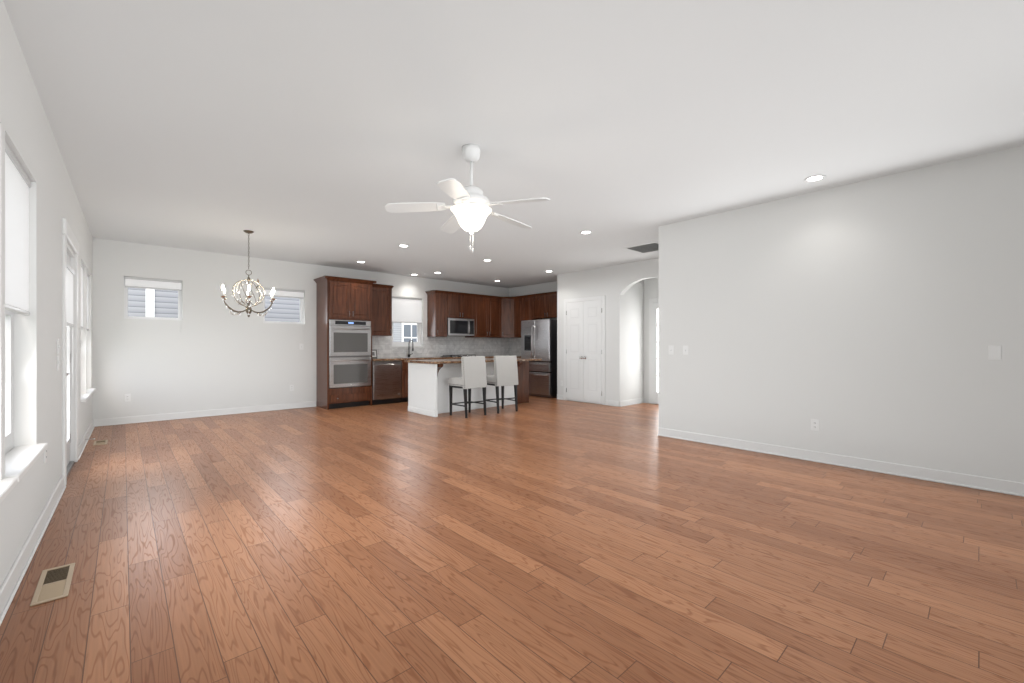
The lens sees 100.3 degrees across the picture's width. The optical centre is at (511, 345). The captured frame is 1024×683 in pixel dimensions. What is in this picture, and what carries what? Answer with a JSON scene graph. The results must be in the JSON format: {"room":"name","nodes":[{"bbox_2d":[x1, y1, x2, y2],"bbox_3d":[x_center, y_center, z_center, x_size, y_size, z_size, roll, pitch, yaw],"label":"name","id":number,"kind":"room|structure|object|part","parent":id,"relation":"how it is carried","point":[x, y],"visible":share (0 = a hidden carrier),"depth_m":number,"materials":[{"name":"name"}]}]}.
{"room":"empty living room","nodes":[
{"label":"empty living room","id":0,"kind":"room"},
{"bbox_2d":[0,0,91,586],"bbox_3d":[-2.879,-0.195,2.432,0.200,2.740,10.270,0,0,-42],"label":"wall","id":1,"kind":"structure","parent":0,"point":[27,134],"depth_m":2.61,"materials":[{"name":"white paint"}]},
{"bbox_2d":[0,477,17,502],"bbox_3d":[-2.032,0.618,1.593,0.135,0.034,0.870,0,0,-42],"label":"trim","id":2,"kind":"structure","parent":1,"relation":"attached to","point":[7,485],"depth_m":1.85,"materials":[{"name":"white wood"}]},
{"bbox_2d":[5,310,13,454],"bbox_3d":[-2.716,-0.195,2.203,0.080,1.600,0.850,0,0,-42],"label":"window","id":3,"kind":"structure","parent":1,"relation":"in","point":[9,380],"depth_m":2.48,"materials":[{"name":"white plastic"}]},
{"bbox_2d":[5,141,30,314],"bbox_3d":[-2.650,-0.589,2.261,0.040,0.808,0.834,0,0,-42],"label":"shade","id":4,"kind":"object","parent":1,"relation":"attached to","point":[17,183],"visible":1,"depth_m":2.31,"materials":[{"name":"fabric"}]},
{"bbox_2d":[4,443,47,481],"bbox_3d":[-2.635,0.618,2.274,0.135,0.034,0.910,0,0,-42],"label":"trim","id":5,"kind":"structure","parent":1,"relation":"attached to","point":[20,461],"depth_m":2.28,"materials":[{"name":"white wood"}]},
{"bbox_2d":[44,449,46,463],"bbox_3d":[-3.047,0.722,2.783,0.013,0.082,0.084,0,0,-41],"label":"outlet","id":6,"kind":"object","parent":1,"relation":"attached to","point":[45,451],"depth_m":2.84,"materials":[{"name":"white plastic"}]},
{"bbox_2d":[0,420,94,625],"bbox_3d":[-2.728,1.123,2.432,0.026,0.105,10.070,0,0,-41],"label":"baseboard","id":7,"kind":"structure","parent":1,"relation":"attached to","point":[9,587],"depth_m":2.38,"materials":[{"name":"white wood"}]},
{"bbox_2d":[57,339,59,370],"bbox_3d":[-3.472,0.069,3.264,0.013,0.234,0.116,0,0,-41],"label":"light switch","id":8,"kind":"object","parent":1,"relation":"attached to","point":[58,345],"depth_m":3.33,"materials":[{"name":"white plastic"}]},
{"bbox_2d":[67,254,70,465],"bbox_3d":[-4.123,0.135,3.948,0.098,2.032,0.902,0,0,-42],"label":"patio door","id":9,"kind":"structure","parent":1,"relation":"in","point":[68,390],"depth_m":4.18,"materials":[{"name":"white plastic"}]},
{"bbox_2d":[62,218,78,485],"bbox_3d":[-4.162,0.062,3.900,0.226,2.235,1.160,0,0,-42],"label":"door frame","id":10,"kind":"structure","parent":1,"relation":"attached to","point":[68,236],"depth_m":4.11,"materials":[{"name":"white painted wood"}]},
{"bbox_2d":[67,262,74,326],"bbox_3d":[-4.100,-0.155,3.955,0.028,1.161,0.628,0,0,-42],"label":"door blind","id":11,"kind":"object","parent":1,"relation":"attached to","point":[70,272],"visible":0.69,"depth_m":3.94,"materials":[{"name":"white fabric"}]},
{"bbox_2d":[81,263,83,328],"bbox_3d":[-5.140,-0.604,5.072,0.040,0.778,0.764,0,0,-41],"label":"shade","id":12,"kind":"object","parent":1,"relation":"attached to","point":[82,269],"visible":0.31,"depth_m":5.22,"materials":[{"name":"fabric"}]},
{"bbox_2d":[80,393,91,401],"bbox_3d":[-5.125,0.618,5.085,0.135,0.034,0.840,0,0,-42],"label":"trim","id":13,"kind":"structure","parent":1,"relation":"attached to","point":[85,397],"depth_m":5.06,"materials":[{"name":"white wood"}]},
{"bbox_2d":[87,272,88,329],"bbox_3d":[-5.707,-0.604,5.712,0.040,0.778,0.754,0,0,-42],"label":"shade","id":14,"kind":"object","parent":1,"relation":"attached to","point":[87,299],"visible":0.29,"depth_m":5.89,"materials":[{"name":"fabric"}]},
{"bbox_2d":[87,388,95,393],"bbox_3d":[-5.692,0.618,5.725,0.135,0.034,0.830,0,0,-42],"label":"trim","id":15,"kind":"structure","parent":1,"relation":"attached to","point":[91,390],"depth_m":5.74,"materials":[{"name":"white"}]},
{"bbox_2d":[92,238,508,419],"bbox_3d":[-3.081,-0.195,9.054,8.350,2.740,0.200,0,0,-42],"label":"wall","id":16,"kind":"structure","parent":0,"point":[210,351],"depth_m":7.09,"materials":[{"name":"white paint"}]},
{"bbox_2d":[124,394,130,401],"bbox_3d":[-5.795,0.785,6.443,0.070,0.115,0.008,0,0,-42],"label":"outlet","id":17,"kind":"object","parent":16,"relation":"attached to","point":[127,397],"depth_m":6.44,"materials":[{"name":"white plastic"}]},
{"bbox_2d":[124,277,181,319],"bbox_3d":[-5.656,-0.728,6.751,0.700,0.645,0.080,0,0,-42],"label":"window","id":18,"kind":"structure","parent":16,"relation":"in","point":[163,318],"depth_m":6.68,"materials":[{"name":"white plastic"}]},
{"bbox_2d":[125,276,181,290],"bbox_3d":[-5.597,-0.967,6.686,0.684,0.163,0.040,0,0,-42],"label":"shade","id":19,"kind":"object","parent":18,"relation":"attached to","point":[149,283],"visible":0.96,"depth_m":6.66,"materials":[{"name":"fabric"}]},
{"bbox_2d":[94,401,315,426],"bbox_3d":[-4.937,1.123,7.212,3.125,0.105,0.026,0,0,-42],"label":"baseboard","id":20,"kind":"structure","parent":16,"relation":"attached to","point":[205,413],"depth_m":6.99,"materials":[{"name":"white wood"}]},
{"bbox_2d":[263,296,302,323],"bbox_3d":[-4.288,-0.728,7.996,0.700,0.645,0.080,0,0,-42],"label":"window","id":21,"kind":"structure","parent":16,"relation":"in","point":[301,312],"depth_m":8.06,"materials":[{"name":"white plastic"}]},
{"bbox_2d":[263,287,303,298],"bbox_3d":[-4.229,-0.974,7.931,0.684,0.148,0.040,0,0,-42],"label":"shade","id":22,"kind":"object","parent":16,"relation":"attached to","point":[287,293],"visible":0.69,"depth_m":7.93,"materials":[{"name":"fabric"}]},
{"bbox_2d":[317,276,372,320],"bbox_3d":[-3.262,-0.860,8.340,0.799,0.746,0.606,0,0,-42],"label":"upper cabinet","id":23,"kind":"object","parent":16,"relation":"attached to","point":[352,300],"depth_m":8.08,"materials":[{"name":"brown wood"}]},
{"bbox_2d":[369,284,392,335],"bbox_3d":[-2.828,-0.730,8.896,0.528,1.050,0.366,0,0,-42],"label":"upper cabinet","id":24,"kind":"object","parent":16,"relation":"attached to","point":[381,324],"depth_m":8.80,"materials":[{"name":"brown wood"}]},
{"bbox_2d":[392,322,420,345],"bbox_3d":[-2.431,-0.535,9.685,0.780,1.100,0.080,0,0,-42],"label":"kitchen window","id":25,"kind":"structure","parent":16,"relation":"in","point":[418,343],"depth_m":9.80,"materials":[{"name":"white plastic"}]},
{"bbox_2d":[392,296,421,322],"bbox_3d":[-2.372,-0.799,9.620,0.764,0.568,0.040,0,0,-42],"label":"blinds","id":26,"kind":"object","parent":16,"relation":"attached to","point":[406,310],"visible":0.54,"depth_m":9.61,"materials":[{"name":"white fabric"}]},
{"bbox_2d":[426,290,448,335],"bbox_3d":[-1.710,-0.730,9.914,0.367,1.050,0.366,0,0,-42],"label":"upper cabinet","id":27,"kind":"object","parent":16,"relation":"attached to","point":[437,301],"depth_m":9.78,"materials":[{"name":"brown wood"}]},
{"bbox_2d":[449,292,472,318],"bbox_3d":[-1.331,-0.951,10.259,0.759,0.608,0.366,0,0,-42],"label":"upper cabinet","id":28,"kind":"object","parent":16,"relation":"attached to","point":[460,304],"depth_m":10.11,"materials":[{"name":"brown wood"}]},
{"bbox_2d":[447,318,473,335],"bbox_3d":[-1.301,-0.439,10.226,0.750,0.404,0.437,0,0,-42],"label":"microwave","id":29,"kind":"object","parent":28,"relation":"attached to","point":[459,327],"visible":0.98,"depth_m":10.07,"materials":[{"name":"silver metal"}]},
{"bbox_2d":[461,294,500,339],"bbox_3d":[-0.710,-0.730,10.797,0.987,1.050,0.406,0,0,-42],"label":"upper cabinet","id":30,"kind":"object","parent":16,"relation":"attached to","point":[497,324],"depth_m":10.67,"materials":[{"name":"brown wood"}]},
{"bbox_2d":[501,297,512,339],"bbox_3d":[-0.096,-0.730,11.188,0.656,1.050,0.654,0,0,-42],"label":"upper cabinet","id":31,"kind":"object","parent":16,"relation":"attached to","point":[506,302],"depth_m":10.97,"materials":[{"name":"brown wood"}]},
{"bbox_2d":[0,395,1023,682],"bbox_3d":[0.511,1.235,5.515,9.700,0.120,10.670,0,0,-42],"label":"floor","id":32,"kind":"structure","parent":0,"point":[538,539],"depth_m":2.34,"materials":[{"name":"brown wood"}]},
{"bbox_2d":[30,563,74,606],"bbox_3d":[-2.261,1.171,2.114,0.120,0.006,0.410,0,0,-42],"label":"floor vent","id":33,"kind":"object","parent":32,"relation":"in","point":[56,581],"visible":1,"depth_m":2.09,"materials":[{"name":"beige metal"}]},
{"bbox_2d":[93,440,107,445],"bbox_3d":[-4.973,1.171,5.169,0.120,0.006,0.300,0,0,-42],"label":"floor vent","id":34,"kind":"object","parent":32,"relation":"in","point":[101,442],"visible":1,"depth_m":5.16,"materials":[{"name":"beige metal"}]},
{"bbox_2d":[317,384,371,409],"bbox_3d":[-3.261,0.982,8.338,0.799,0.385,0.609,0,0,-42],"label":"base cabinet","id":35,"kind":"object","parent":32,"relation":"on","point":[328,398],"depth_m":8.10,"materials":[{"name":"brown wood"}]},
{"bbox_2d":[329,320,370,387],"bbox_3d":[-3.231,0.151,8.306,0.788,1.263,0.644,0,0,-42],"label":"wall oven","id":36,"kind":"object","parent":35,"relation":"in","point":[349,353],"visible":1,"depth_m":8.09,"materials":[{"name":"silver metal"}]},
{"bbox_2d":[372,360,401,404],"bbox_3d":[-2.695,0.741,8.817,0.610,0.868,0.610,0,0,-42],"label":"dishwasher","id":37,"kind":"object","parent":32,"relation":"on","point":[386,382],"visible":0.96,"depth_m":8.59,"materials":[{"name":"silver metal"}]},
{"bbox_2d":[389,360,407,401],"bbox_3d":[-2.284,0.739,9.215,0.523,0.872,0.627,0,0,-42],"label":"base cabinet","id":38,"kind":"object","parent":32,"relation":"on","point":[404,398],"depth_m":8.86,"materials":[{"name":"brown wood"}]},
{"bbox_2d":[370,356,460,359],"bbox_3d":[-1.396,0.280,10.016,4.156,0.040,0.637,0,0,-42],"label":"countertop","id":39,"kind":"structure","parent":38,"relation":"on","point":[378,357],"depth_m":9.21,"materials":[{"name":"stone"}]},
{"bbox_2d":[372,350,376,357],"bbox_3d":[-2.928,0.171,8.909,0.220,0.176,0.080,0,0,-42],"label":"frame","id":40,"kind":"object","parent":39,"relation":"on","point":[374,353],"visible":0.35,"depth_m":8.93,"materials":[{"name":"black paint"}]},
{"bbox_2d":[398,340,432,357],"bbox_3d":[-2.157,0.059,9.384,0.720,0.400,0.464,0,0,-42],"label":"sink faucet","id":41,"kind":"object","parent":39,"relation":"on","point":[409,354],"visible":0.98,"depth_m":9.40,"materials":[{"name":"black metal"}]},
{"bbox_2d":[440,355,475,356],"bbox_3d":[-1.234,0.238,10.167,0.780,0.042,0.500,0,0,-42],"label":"cooktop","id":42,"kind":"object","parent":39,"relation":"in","point":[454,355],"visible":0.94,"depth_m":9.93,"materials":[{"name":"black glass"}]},
{"bbox_2d":[406,362,528,416],"bbox_3d":[-0.662,0.739,8.188,2.478,0.874,0.918,0,0,-42],"label":"kitchen island","id":43,"kind":"object","parent":32,"relation":"on","point":[428,387],"depth_m":7.57,"materials":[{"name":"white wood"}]},
{"bbox_2d":[405,358,540,365],"bbox_3d":[-0.662,0.280,8.186,2.560,0.040,0.970,0,0,-42],"label":"island countertop","id":44,"kind":"structure","parent":43,"relation":"on","point":[435,362],"depth_m":7.58,"materials":[{"name":"stone"}]},
{"bbox_2d":[449,356,486,417],"bbox_3d":[-0.752,0.675,7.246,0.509,1.001,0.501,0,0,-42],"label":"stool","id":45,"kind":"object","parent":32,"relation":"on","point":[473,371],"visible":1,"depth_m":7.10,"materials":[{"name":"fabric"}]},
{"bbox_2d":[483,355,517,413],"bbox_3d":[-0.214,0.675,7.709,0.489,1.001,0.479,0,0,-38],"label":"stool","id":46,"kind":"object","parent":32,"relation":"on","point":[505,371],"visible":0.9,"depth_m":7.54,"materials":[{"name":"fabric"}]},
{"bbox_2d":[521,319,556,397],"bbox_3d":[0.774,0.290,10.077,0.822,1.770,0.915,0,0,-42],"label":"refrigerator","id":47,"kind":"object","parent":32,"relation":"on","point":[538,338],"visible":0.73,"depth_m":9.69,"materials":[{"name":"silver metal"}]},
{"bbox_2d":[3,0,1023,287],"bbox_3d":[0.511,-1.625,5.515,9.700,0.120,10.670,0,0,-42],"label":"ceiling","id":48,"kind":"structure","parent":0,"point":[319,132],"depth_m":2.87,"materials":[{"name":"white paint"}]},
{"bbox_2d":[220,230,275,316],"bbox_3d":[-3.597,-0.977,5.840,0.692,1.174,0.719,0,0,-42],"label":"chandelier","id":49,"kind":"object","parent":48,"relation":"hanging from","point":[248,310],"visible":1,"depth_m":5.82,"materials":[{"name":"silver metal"}]},
{"bbox_2d":[385,144,549,232],"bbox_3d":[-0.291,-1.236,3.421,1.224,0.657,1.273,0,0,-42],"label":"ceiling fan","id":50,"kind":"object","parent":48,"relation":"hanging from","point":[456,190],"depth_m":3.30,"materials":[{"name":"white"}]},
{"bbox_3d":[-0.322,-0.991,3.385,0.326,0.167,0.326,0,0,-42],"label":"ceiling fan light bowl","id":51,"kind":"part","parent":50,"relation":"part of","materials":[{"name":"white glass"}]},
{"bbox_2d":[580,231,591,233],"bbox_3d":[1.021,-1.560,5.891,0.166,0.009,0.166,0,0,21],"label":"recessed light","id":52,"kind":"object","parent":48,"relation":"in","point":[582,232],"depth_m":5.89,"materials":[{"name":"white"}]},
{"bbox_2d":[624,242,658,253],"bbox_3d":[2.184,-1.559,6.827,0.580,0.014,0.560,0,0,-42],"label":"ceiling vent","id":53,"kind":"object","parent":48,"relation":"in","point":[648,247],"visible":0.73,"depth_m":6.83,"materials":[{"name":"white metal"}]},
{"bbox_2d":[804,175,825,181],"bbox_3d":[2.829,-1.560,3.994,0.166,0.009,0.166,0,0,39],"label":"recessed light","id":54,"kind":"object","parent":48,"relation":"in","point":[815,178],"depth_m":3.99,"materials":[{"name":"white"}]},
{"bbox_2d":[509,281,556,319],"bbox_3d":[0.798,-0.195,10.846,0.200,2.740,2.370,0,0,-42],"label":"wall","id":55,"kind":"structure","parent":0,"point":[535,289],"depth_m":10.94,"materials":[{"name":"white paint"}]},
{"bbox_2d":[513,294,532,339],"bbox_3d":[0.397,-0.730,10.829,0.409,1.050,0.747,0,0,-42],"label":"upper cabinet","id":56,"kind":"object","parent":55,"relation":"attached to","point":[522,305],"depth_m":10.79,"materials":[{"name":"brown wood"}]},
{"bbox_2d":[533,292,556,319],"bbox_3d":[0.959,-0.955,10.241,0.370,0.600,0.980,0,0,-42],"label":"upper cabinet","id":57,"kind":"object","parent":55,"relation":"attached to","point":[544,304],"depth_m":10.18,"materials":[{"name":"brown wood"}]},
{"bbox_2d":[557,265,643,406],"bbox_3d":[2.149,-0.195,9.392,1.660,2.740,1.600,0,0,-42],"label":"wall","id":58,"kind":"structure","parent":0,"point":[624,347],"depth_m":8.52,"materials":[{"name":"white paint"}]},
{"bbox_2d":[566,300,601,403],"bbox_3d":[1.462,0.121,8.851,0.078,2.084,0.933,0,0,-42],"label":"pantry door","id":59,"kind":"structure","parent":58,"relation":"in","point":[583,351],"depth_m":8.85,"materials":[{"name":"white wood"}]},
{"bbox_2d":[564,295,604,404],"bbox_3d":[1.486,0.087,8.873,0.018,2.175,1.075,0,0,-42],"label":"door frame","id":60,"kind":"structure","parent":58,"relation":"attached to","point":[603,330],"depth_m":8.53,"materials":[{"name":"white wood"}]},
{"bbox_2d":[605,400,617,405],"bbox_3d":[1.949,1.123,8.358,0.026,0.105,0.300,0,0,-42],"label":"baseboard","id":61,"kind":"structure","parent":58,"relation":"attached to","point":[607,402],"depth_m":8.36,"materials":[{"name":"white wood"}]},
{"bbox_2d":[618,398,644,406],"bbox_3d":[2.397,1.123,8.520,0.906,0.105,0.030,0,0,-42],"label":"baseboard","id":62,"kind":"structure","parent":58,"relation":"attached to","point":[640,400],"depth_m":8.50,"materials":[{"name":"white wood"}]},
{"bbox_2d":[620,258,658,294],"bbox_3d":[2.739,-0.195,7.599,0.120,2.740,1.845,0,0,-42],"label":"wall","id":63,"kind":"structure","parent":0,"point":[632,273],"depth_m":7.97,"materials":[{"name":"white paint"}]},
{"bbox_2d":[644,278,658,403],"bbox_3d":[3.469,-0.195,8.156,0.210,2.740,2.005,0,0,-42],"label":"wall","id":64,"kind":"structure","parent":0,"point":[651,288],"depth_m":8.75,"materials":[{"name":"white paint"}]},
{"bbox_2d":[649,298,658,403],"bbox_3d":[3.148,0.113,8.354,0.018,2.125,1.030,0,0,-42],"label":"door frame","id":65,"kind":"structure","parent":64,"relation":"attached to","point":[651,301],"depth_m":8.70,"materials":[{"name":"white wood"}]},
{"bbox_2d":[652,302,658,403],"bbox_3d":[3.123,0.147,8.331,0.079,2.036,0.872,0,0,-42],"label":"french door","id":66,"kind":"structure","parent":64,"relation":"in","point":[655,352],"depth_m":8.61,"materials":[{"name":"white wood"}]},
{"bbox_2d":[659,145,1023,482],"bbox_3d":[4.096,-0.195,4.711,2.000,2.740,4.255,0,0,-42],"label":"wall","id":67,"kind":"structure","parent":0,"point":[873,319],"depth_m":4.05,"materials":[{"name":"white paint"}]},
{"bbox_2d":[669,346,673,354],"bbox_3d":[2.037,0.055,5.477,0.014,0.115,0.070,0,0,-42],"label":"light switch","id":68,"kind":"object","parent":67,"relation":"attached to","point":[671,348],"depth_m":5.47,"materials":[{"name":"white plastic"}]},
{"bbox_2d":[683,346,687,354],"bbox_3d":[2.165,0.055,5.337,0.014,0.115,0.070,0,0,-42],"label":"light switch","id":69,"kind":"object","parent":67,"relation":"attached to","point":[685,348],"depth_m":5.34,"materials":[{"name":"white plastic"}]},
{"bbox_2d":[811,419,818,430],"bbox_3d":[3.076,0.805,4.340,0.008,0.115,0.070,0,0,-42],"label":"outlet","id":70,"kind":"object","parent":67,"relation":"attached to","point":[814,423],"depth_m":4.34,"materials":[{"name":"white plastic"}]},
{"bbox_2d":[658,427,1023,496],"bbox_3d":[3.337,1.123,4.040,0.026,0.105,4.225,0,0,-42],"label":"baseboard","id":71,"kind":"structure","parent":67,"relation":"attached to","point":[978,482],"depth_m":4.04,"materials":[{"name":"white wood"}]},
{"bbox_2d":[988,345,1000,359],"bbox_3d":[3.890,0.055,3.445,0.008,0.115,0.070,0,0,-42],"label":"light switch","id":72,"kind":"object","parent":67,"relation":"attached to","point":[994,352],"depth_m":3.44,"materials":[{"name":"white plastic"}]},
{"label":"outside","id":73,"kind":"structure","parent":0,"visible":0},
{"bbox_3d":[-3.298,1.575,10.519,90.000,0.200,100.000,0,0,-42],"label":"ground","id":74,"kind":"structure","parent":73,"visible":0},
{"bbox_2d":[128,287,416,341],"bbox_3d":[-7.464,-2.775,15.320,22.300,8.500,9.830,0,0,-42],"label":"neighbor house","id":75,"kind":"structure","parent":74,"relation":"on","point":[142,302],"depth_m":9.04,"materials":[{"name":"white"}]}
]}

